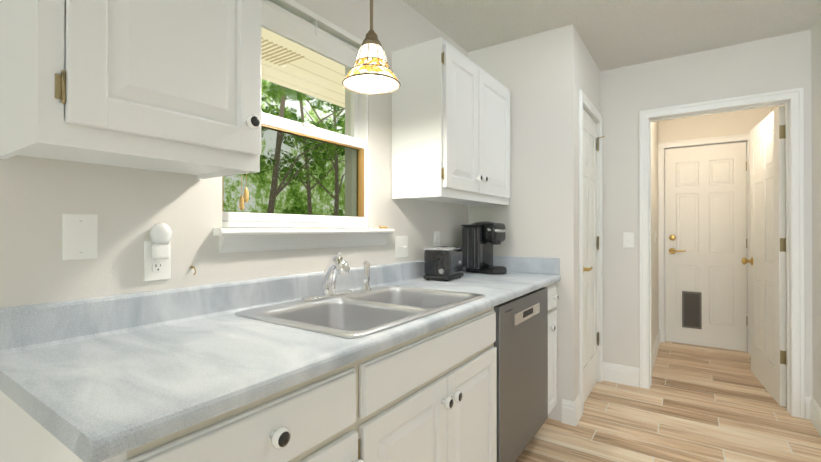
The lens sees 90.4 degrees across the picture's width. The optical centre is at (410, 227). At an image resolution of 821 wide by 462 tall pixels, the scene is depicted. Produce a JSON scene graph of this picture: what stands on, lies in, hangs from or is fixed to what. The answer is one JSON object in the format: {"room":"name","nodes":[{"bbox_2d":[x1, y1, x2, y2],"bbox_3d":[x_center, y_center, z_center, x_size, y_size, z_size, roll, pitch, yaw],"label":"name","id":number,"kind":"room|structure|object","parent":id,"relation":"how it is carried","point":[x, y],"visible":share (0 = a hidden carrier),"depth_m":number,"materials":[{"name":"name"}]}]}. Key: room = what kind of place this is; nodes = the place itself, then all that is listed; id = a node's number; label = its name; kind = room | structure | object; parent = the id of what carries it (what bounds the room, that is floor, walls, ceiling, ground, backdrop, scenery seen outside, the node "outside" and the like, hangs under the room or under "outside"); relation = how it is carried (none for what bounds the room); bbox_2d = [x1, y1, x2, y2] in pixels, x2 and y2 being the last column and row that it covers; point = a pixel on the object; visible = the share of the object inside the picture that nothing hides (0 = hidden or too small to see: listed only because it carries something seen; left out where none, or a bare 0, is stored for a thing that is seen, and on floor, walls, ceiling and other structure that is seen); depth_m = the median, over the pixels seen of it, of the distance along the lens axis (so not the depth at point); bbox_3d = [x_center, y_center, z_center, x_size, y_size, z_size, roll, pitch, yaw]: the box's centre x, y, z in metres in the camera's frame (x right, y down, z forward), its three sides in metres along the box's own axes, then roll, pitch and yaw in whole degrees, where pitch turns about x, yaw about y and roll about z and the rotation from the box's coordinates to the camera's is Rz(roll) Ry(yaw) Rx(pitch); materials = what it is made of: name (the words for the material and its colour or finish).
{"room":"kitchen","nodes":[
{"label":"kitchen","id":0,"kind":"room"},
{"bbox_2d":[0,0,467,307],"bbox_3d":[-0.195,-0.025,2.163,0.160,2.460,7.050,0,0,34],"label":"wall","id":1,"kind":"structure","parent":0,"point":[128,206],"depth_m":1.25,"materials":[{"name":"white paint"}]},
{"bbox_2d":[62,213,97,259],"bbox_3d":[-0.851,0.023,1.051,0.007,0.118,0.074,0,0,34],"label":"blank wall plate","id":2,"kind":"object","parent":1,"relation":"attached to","point":[79,236],"visible":1,"depth_m":1.05,"materials":[{"name":"white plastic"}]},
{"bbox_2d":[0,0,260,178],"bbox_3d":[-0.660,-0.546,1.023,0.355,0.777,0.474,0,0,34],"label":"upper cabinet","id":3,"kind":"object","parent":1,"relation":"attached to","point":[174,86],"visible":1,"depth_m":0.89,"materials":[{"name":"white wood"}]},
{"bbox_2d":[144,223,171,281],"bbox_3d":[-0.729,0.070,1.192,0.060,0.171,0.073,0,0,34],"label":"outlet","id":4,"kind":"object","parent":1,"relation":"attached to","point":[157,257],"visible":1,"depth_m":1.18,"materials":[{"name":"white plastic"}]},
{"bbox_2d":[213,0,394,252],"bbox_3d":[-0.407,-0.392,1.753,0.154,0.955,0.940,0,0,34],"label":"window unit","id":5,"kind":"structure","parent":1,"relation":"in","point":[356,141],"depth_m":1.70,"materials":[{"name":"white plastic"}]},
{"bbox_2d":[239,0,362,209],"bbox_3d":[-0.400,-0.467,1.680,0.043,0.817,0.783,0,0,34],"label":"window blind","id":6,"kind":"object","parent":5,"relation":"attached to","point":[290,26],"visible":0.77,"depth_m":1.64,"materials":[{"name":"white"}]},
{"bbox_2d":[395,236,407,257],"bbox_3d":[-0.041,0.104,2.224,0.018,0.117,0.117,0,0,34],"label":"toggle light switch","id":7,"kind":"object","parent":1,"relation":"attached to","point":[401,246],"visible":1,"depth_m":2.22,"materials":[{"name":"white plastic"}]},
{"bbox_2d":[433,231,439,246],"bbox_3d":[0.163,0.082,2.533,0.008,0.118,0.074,0,0,34],"label":"duplex electrical outlet","id":8,"kind":"object","parent":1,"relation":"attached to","point":[436,238],"visible":0.81,"depth_m":2.52,"materials":[{"name":"white plastic"}]},
{"bbox_2d":[392,37,509,206],"bbox_3d":[0.302,-0.540,2.431,0.356,0.777,0.905,0,0,34],"label":"upper cabinet","id":9,"kind":"object","parent":1,"relation":"attached to","point":[450,123],"visible":1,"depth_m":2.11,"materials":[{"name":"white wood"}]},
{"bbox_2d":[468,24,599,421],"bbox_3d":[0.965,-0.021,3.085,0.715,2.460,0.920,0,0,34],"label":"wall","id":10,"kind":"structure","parent":0,"point":[545,77],"depth_m":2.61,"materials":[{"name":"white paint"}]},
{"bbox_2d":[579,89,602,415],"bbox_3d":[1.262,0.160,2.959,0.117,2.097,0.764,0,0,34],"label":"door frame","id":11,"kind":"structure","parent":10,"relation":"attached to","point":[584,102],"depth_m":3.04,"materials":[{"name":"white wood"}]},
{"bbox_2d":[583,108,606,401],"bbox_3d":[1.307,0.191,2.934,0.110,2.020,0.643,0,0,34],"label":"closet door","id":12,"kind":"structure","parent":10,"relation":"in","point":[590,239],"depth_m":2.97,"materials":[{"name":"white wood"}]},
{"bbox_2d":[403,0,820,71],"bbox_3d":[0.188,-1.290,0.920,2.200,0.060,5.420,0,0,34],"label":"ceiling","id":13,"kind":"structure","parent":0,"point":[614,34],"depth_m":2.49,"materials":[{"name":"white paint"}]},
{"bbox_2d":[342,0,400,94],"bbox_3d":[-0.142,-0.887,1.483,0.212,0.739,0.212,0,0,34],"label":"pendant light","id":14,"kind":"object","parent":13,"relation":"hanging from","point":[370,72],"visible":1,"depth_m":1.46,"materials":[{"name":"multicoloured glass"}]},
{"bbox_2d":[515,341,820,461],"bbox_3d":[0.647,1.233,1.583,2.200,0.060,7.050,0,0,34],"label":"floor","id":15,"kind":"structure","parent":0,"point":[695,403],"depth_m":2.53,"materials":[{"name":"brown wood"}]},
{"bbox_2d":[0,349,387,461],"bbox_3d":[-0.518,0.767,0.993,0.617,0.868,0.632,0,0,34],"label":"base cabinet","id":16,"kind":"object","parent":15,"relation":"on","point":[340,414],"depth_m":0.84,"materials":[{"name":"white wood"}]},
{"bbox_2d":[388,307,496,461],"bbox_3d":[-0.146,0.769,1.538,0.617,0.868,0.955,0,0,34],"label":"base cabinet","id":17,"kind":"object","parent":15,"relation":"on","point":[431,396],"depth_m":1.38,"materials":[{"name":"white wood"}]},
{"bbox_2d":[494,287,547,461],"bbox_3d":[0.342,0.774,2.227,0.611,0.861,0.722,0,0,34],"label":"dishwasher","id":18,"kind":"object","parent":15,"relation":"on","point":[521,343],"visible":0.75,"depth_m":1.98,"materials":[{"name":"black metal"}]},
{"bbox_2d":[545,284,551,414],"bbox_3d":[0.326,0.772,2.227,0.617,0.868,0.858,0,0,34],"label":"base cabinet","id":19,"kind":"object","parent":15,"relation":"on","point":[549,287],"depth_m":2.42,"materials":[{"name":"white wood"}]},
{"bbox_2d":[0,256,560,461],"bbox_3d":[-0.008,0.261,1.724,0.637,0.148,2.417,0,0,34],"label":"countertop","id":20,"kind":"structure","parent":19,"relation":"on","point":[98,379],"depth_m":0.95,"materials":[{"name":"laminate"}]},
{"bbox_2d":[235,252,484,337],"bbox_3d":[-0.134,0.281,1.535,0.547,0.376,0.827,0,0,34],"label":"sink","id":21,"kind":"object","parent":20,"relation":"in","point":[366,309],"visible":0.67,"depth_m":1.56,"materials":[{"name":"silver metal"}]},
{"bbox_2d":[423,246,463,280],"bbox_3d":[0.186,0.198,2.308,0.156,0.182,0.255,0,0,28],"label":"toaster","id":22,"kind":"object","parent":20,"relation":"on","point":[445,263],"visible":1,"depth_m":2.23,"materials":[{"name":"black"}]},
{"bbox_2d":[461,221,506,274],"bbox_3d":[0.488,0.124,2.643,0.282,0.334,0.219,0,0,34],"label":"coffee maker","id":23,"kind":"object","parent":20,"relation":"on","point":[480,239],"visible":0.96,"depth_m":2.59,"materials":[{"name":"black plastic"}]},
{"bbox_2d":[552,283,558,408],"bbox_3d":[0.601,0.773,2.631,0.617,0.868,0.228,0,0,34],"label":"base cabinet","id":24,"kind":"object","parent":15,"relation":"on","point":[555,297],"depth_m":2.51,"materials":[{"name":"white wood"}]},
{"bbox_2d":[600,30,812,396],"bbox_3d":[2.059,-0.021,2.967,1.425,2.460,0.120,0,0,34],"label":"wall","id":25,"kind":"structure","parent":0,"point":[766,65],"depth_m":3.09,"materials":[{"name":"white paint"}]},
{"bbox_2d":[603,362,639,386],"bbox_3d":[1.627,1.139,3.175,0.271,0.142,0.015,0,0,34],"label":"baseboard","id":26,"kind":"structure","parent":25,"relation":"attached to","point":[614,373],"depth_m":3.16,"materials":[{"name":"white wood"}]},
{"bbox_2d":[623,232,633,247],"bbox_3d":[1.678,0.095,3.140,0.074,0.118,0.019,0,0,34],"label":"light switch","id":27,"kind":"object","parent":25,"relation":"attached to","point":[628,239],"visible":1,"depth_m":3.14,"materials":[{"name":"white plastic"}]},
{"bbox_2d":[639,88,804,418],"bbox_3d":[2.156,0.160,2.900,0.914,2.097,0.156,0,0,34],"label":"door frame","id":28,"kind":"structure","parent":25,"relation":"attached to","point":[792,100],"depth_m":2.84,"materials":[{"name":"white wood"}]},
{"bbox_2d":[741,106,786,406],"bbox_3d":[2.666,0.191,3.098,0.184,2.020,0.791,0,0,34],"label":"door","id":29,"kind":"structure","parent":25,"relation":"in","point":[767,261],"depth_m":2.96,"materials":[{"name":"white wood"}]},
{"bbox_2d":[786,366,805,413],"bbox_3d":[2.995,1.139,3.261,0.015,0.142,1.430,0,0,34],"label":"baseboard","id":30,"kind":"structure","parent":25,"relation":"attached to","point":[786,366],"depth_m":2.58,"materials":[{"name":"white wood"}]},
{"bbox_2d":[658,107,769,142],"bbox_3d":[3.064,-0.016,4.158,1.110,2.460,0.120,0,0,34],"label":"wall","id":31,"kind":"structure","parent":0,"point":[721,124],"depth_m":4.11,"materials":[{"name":"beige paint"}]},
{"bbox_2d":[665,142,747,351],"bbox_3d":[2.986,0.184,4.144,0.680,2.039,0.102,0,0,34],"label":"door","id":32,"kind":"structure","parent":31,"relation":"in","point":[705,243],"depth_m":4.14,"materials":[{"name":"white wood"}]},
{"bbox_2d":[651,105,785,348],"bbox_3d":[2.224,-0.021,2.929,0.870,2.460,0.004,0,0,34],"label":"wall","id":33,"kind":"structure","parent":0,"point":[654,245],"depth_m":3.15,"materials":[{"name":"beige paint"}]},
{"bbox_2d":[652,329,659,372],"bbox_3d":[2.252,1.141,3.769,0.025,0.142,1.430,0,0,34],"label":"baseboard","id":34,"kind":"structure","parent":33,"relation":"attached to","point":[656,345],"depth_m":3.78,"materials":[{"name":"white wood"}]},
{"bbox_2d":[811,14,820,407],"bbox_3d":[1.083,-0.032,0.364,0.100,2.460,5.520,0,0,34],"label":"wall","id":35,"kind":"structure","parent":0,"point":[816,166],"depth_m":2.48,"materials":[{"name":"white paint"}]},
{"bbox_2d":[806,396,820,435],"bbox_3d":[1.028,1.127,0.385,0.020,0.142,5.300,0,0,34],"label":"baseboard","id":36,"kind":"structure","parent":35,"relation":"attached to","point":[813,410],"depth_m":2.49,"materials":[{"name":"white wood"}]},
{"label":"outside","id":37,"kind":"structure","parent":0,"visible":0},
{"bbox_2d":[223,79,344,215],"bbox_3d":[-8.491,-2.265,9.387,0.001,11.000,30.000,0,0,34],"label":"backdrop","id":38,"kind":"structure","parent":37,"point":[321,114],"depth_m":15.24,"materials":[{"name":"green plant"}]},
{"bbox_2d":[261,27,344,107],"bbox_3d":[-0.564,-1.140,2.754,1.109,0.104,8.000,0,0,34],"label":"ceiling","id":39,"kind":"structure","parent":37,"point":[281,76],"depth_m":2.81,"materials":[{"name":"beige wood"}]},
{"bbox_3d":[-4.099,1.648,6.369,10.640,0.050,30.000,0,0,34],"label":"ground","id":40,"kind":"structure","parent":37,"visible":0},
{"bbox_2d":[224,80,344,228],"bbox_3d":[-2.886,-2.055,10.997,7.864,7.930,10.484,0,0,34],"label":"trees","id":41,"kind":"object","parent":40,"relation":"on","point":[280,95],"depth_m":9.85,"materials":[{"name":"green plant"}]}
]}

